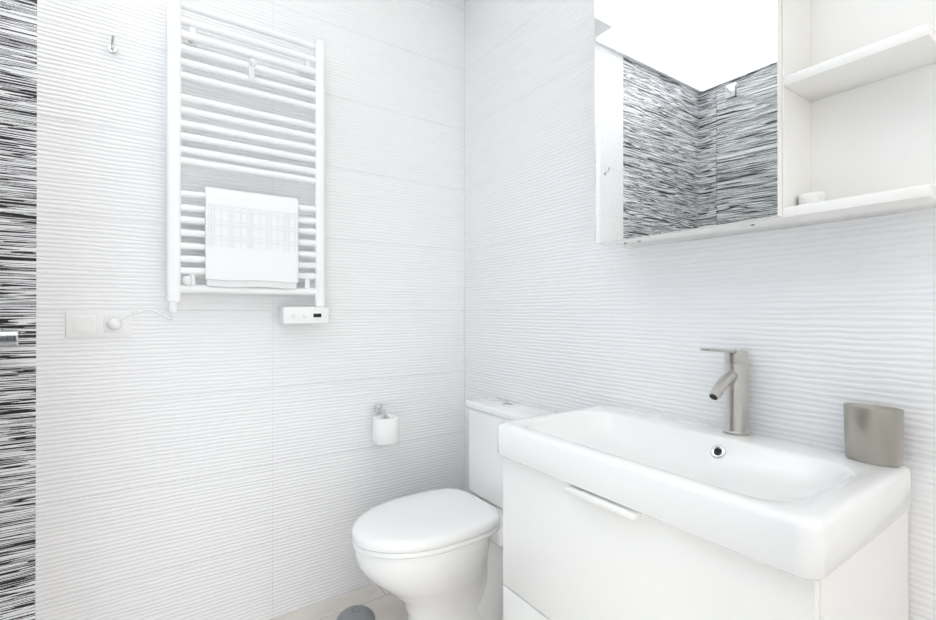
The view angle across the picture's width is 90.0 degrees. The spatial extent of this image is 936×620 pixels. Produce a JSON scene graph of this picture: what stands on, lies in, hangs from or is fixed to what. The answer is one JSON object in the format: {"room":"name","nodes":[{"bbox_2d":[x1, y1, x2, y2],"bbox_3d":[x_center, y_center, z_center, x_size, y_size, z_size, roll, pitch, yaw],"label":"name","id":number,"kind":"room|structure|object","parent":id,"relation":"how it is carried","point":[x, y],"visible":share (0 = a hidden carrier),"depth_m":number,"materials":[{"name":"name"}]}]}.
{"room":"bathroom","nodes":[
{"label":"bathroom","id":0,"kind":"room"},
{"bbox_2d":[0,0,463,619],"bbox_3d":[-1.075,-0.224,1.673,2.690,2.850,0.100,0,0,-34],"label":"wall","id":1,"kind":"structure","parent":0,"point":[210,456],"depth_m":1.71,"materials":[{"name":"white tile"}]},
{"bbox_2d":[0,329,20,346],"bbox_3d":[-1.526,0.049,1.237,0.501,1.120,0.109,0,0,-34],"label":"shower mixer","id":2,"kind":"object","parent":1,"relation":"attached to","point":[10,338],"visible":0.98,"depth_m":1.35,"materials":[{"name":"silver metal"}]},
{"bbox_2d":[65,311,130,337],"bbox_3d":[-1.198,0.046,1.520,0.168,0.088,0.011,0,0,-34],"label":"electrical outlet plate","id":3,"kind":"object","parent":1,"relation":"attached to","point":[85,324],"visible":0.98,"depth_m":1.51,"materials":[{"name":"white plastic"}]},
{"bbox_2d":[107,34,116,52],"bbox_3d":[-1.162,-0.871,1.528,0.026,0.046,0.044,0,0,-34],"label":"robe hook","id":4,"kind":"object","parent":1,"relation":"attached to","point":[111,48],"visible":0.96,"depth_m":1.53,"materials":[{"name":"silver metal"}]},
{"bbox_2d":[107,0,328,329],"bbox_3d":[-0.858,-0.512,1.681,0.700,1.156,0.131,0,0,-34],"label":"towel radiator","id":5,"kind":"object","parent":1,"relation":"attached to","point":[318,313],"visible":0.98,"depth_m":1.67,"materials":[{"name":"white metal"}]},
{"bbox_2d":[204,187,297,288],"bbox_3d":[-0.787,-0.254,1.710,0.308,0.348,0.069,0,0,-34],"label":"towel","id":6,"kind":"object","parent":5,"relation":"hanging from","point":[250,239],"visible":0.98,"depth_m":1.68,"materials":[{"name":"fabric"}]},
{"bbox_2d":[373,403,398,444],"bbox_3d":[-0.360,0.491,2.011,0.110,0.158,0.140,0,0,-34],"label":"toilet paper holder","id":7,"kind":"object","parent":1,"relation":"attached to","point":[385,428],"visible":1,"depth_m":1.96,"materials":[{"name":"white paper"}]},
{"bbox_2d":[271,584,406,619],"bbox_3d":[-0.315,1.228,0.552,2.690,0.060,2.800,0,0,-34],"label":"floor","id":8,"kind":"structure","parent":0,"point":[380,603],"depth_m":1.90,"materials":[{"name":"tile"}]},
{"bbox_2d":[336,605,374,619],"bbox_3d":[-0.398,1.117,1.618,0.152,0.168,0.135,0,0,-34],"label":"pedal bin","id":9,"kind":"object","parent":8,"relation":"on","point":[358,612],"visible":1,"depth_m":1.61,"materials":[{"name":"grey plastic"}]},
{"bbox_2d":[351,397,553,619],"bbox_3d":[-0.072,0.791,1.748,0.736,0.821,0.388,0,0,-34],"label":"toilet","id":10,"kind":"object","parent":8,"relation":"on","point":[436,554],"visible":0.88,"depth_m":1.63,"materials":[{"name":"white ceramic"}]},
{"bbox_2d":[503,457,908,619],"bbox_3d":[0.491,0.802,1.136,0.497,0.794,0.755,0,0,-34],"label":"bathroom vanity","id":11,"kind":"object","parent":8,"relation":"on","point":[571,552],"visible":0.56,"depth_m":0.95,"materials":[{"name":"white paint"}]},
{"bbox_2d":[498,404,910,580],"bbox_3d":[0.493,0.359,1.139,0.492,0.089,0.775,0,0,-34],"label":"sink","id":12,"kind":"object","parent":11,"relation":"in","point":[805,511],"visible":0.96,"depth_m":0.97,"materials":[{"name":"white ceramic"}]},
{"bbox_2d":[700,348,749,435],"bbox_3d":[0.638,0.202,1.165,0.180,0.224,0.061,0,0,-34],"label":"faucet","id":13,"kind":"object","parent":12,"relation":"on","point":[732,382],"visible":1,"depth_m":1.17,"materials":[{"name":"silver metal"}]},
{"bbox_2d":[843,402,903,466],"bbox_3d":[0.839,0.257,0.971,0.061,0.114,0.098,0,0,-34],"label":"cup","id":14,"kind":"object","parent":12,"relation":"on","point":[873,434],"visible":0.96,"depth_m":0.95,"materials":[{"name":"silver metal"}]},
{"bbox_2d":[464,0,935,619],"bbox_3d":[0.784,-0.225,1.245,0.100,2.850,2.700,0,0,-34],"label":"wall","id":15,"kind":"structure","parent":0,"point":[822,324],"depth_m":1.49,"materials":[{"name":"white tile"}]},
{"bbox_2d":[595,0,935,247],"bbox_3d":[0.666,-0.681,1.176,0.171,0.962,0.740,0,0,-34],"label":"upper cabinet","id":16,"kind":"object","parent":15,"relation":"attached to","point":[716,118],"visible":1,"depth_m":1.08,"materials":[{"name":"white paint"}]},
{"bbox_2d":[798,192,824,204],"bbox_3d":[0.768,-0.243,1.047,0.050,0.035,0.050,0,0,-34],"label":"jar","id":17,"kind":"object","parent":16,"relation":"in","point":[809,197],"visible":0.62,"depth_m":1.03,"materials":[{"name":"white plastic"}]}
]}

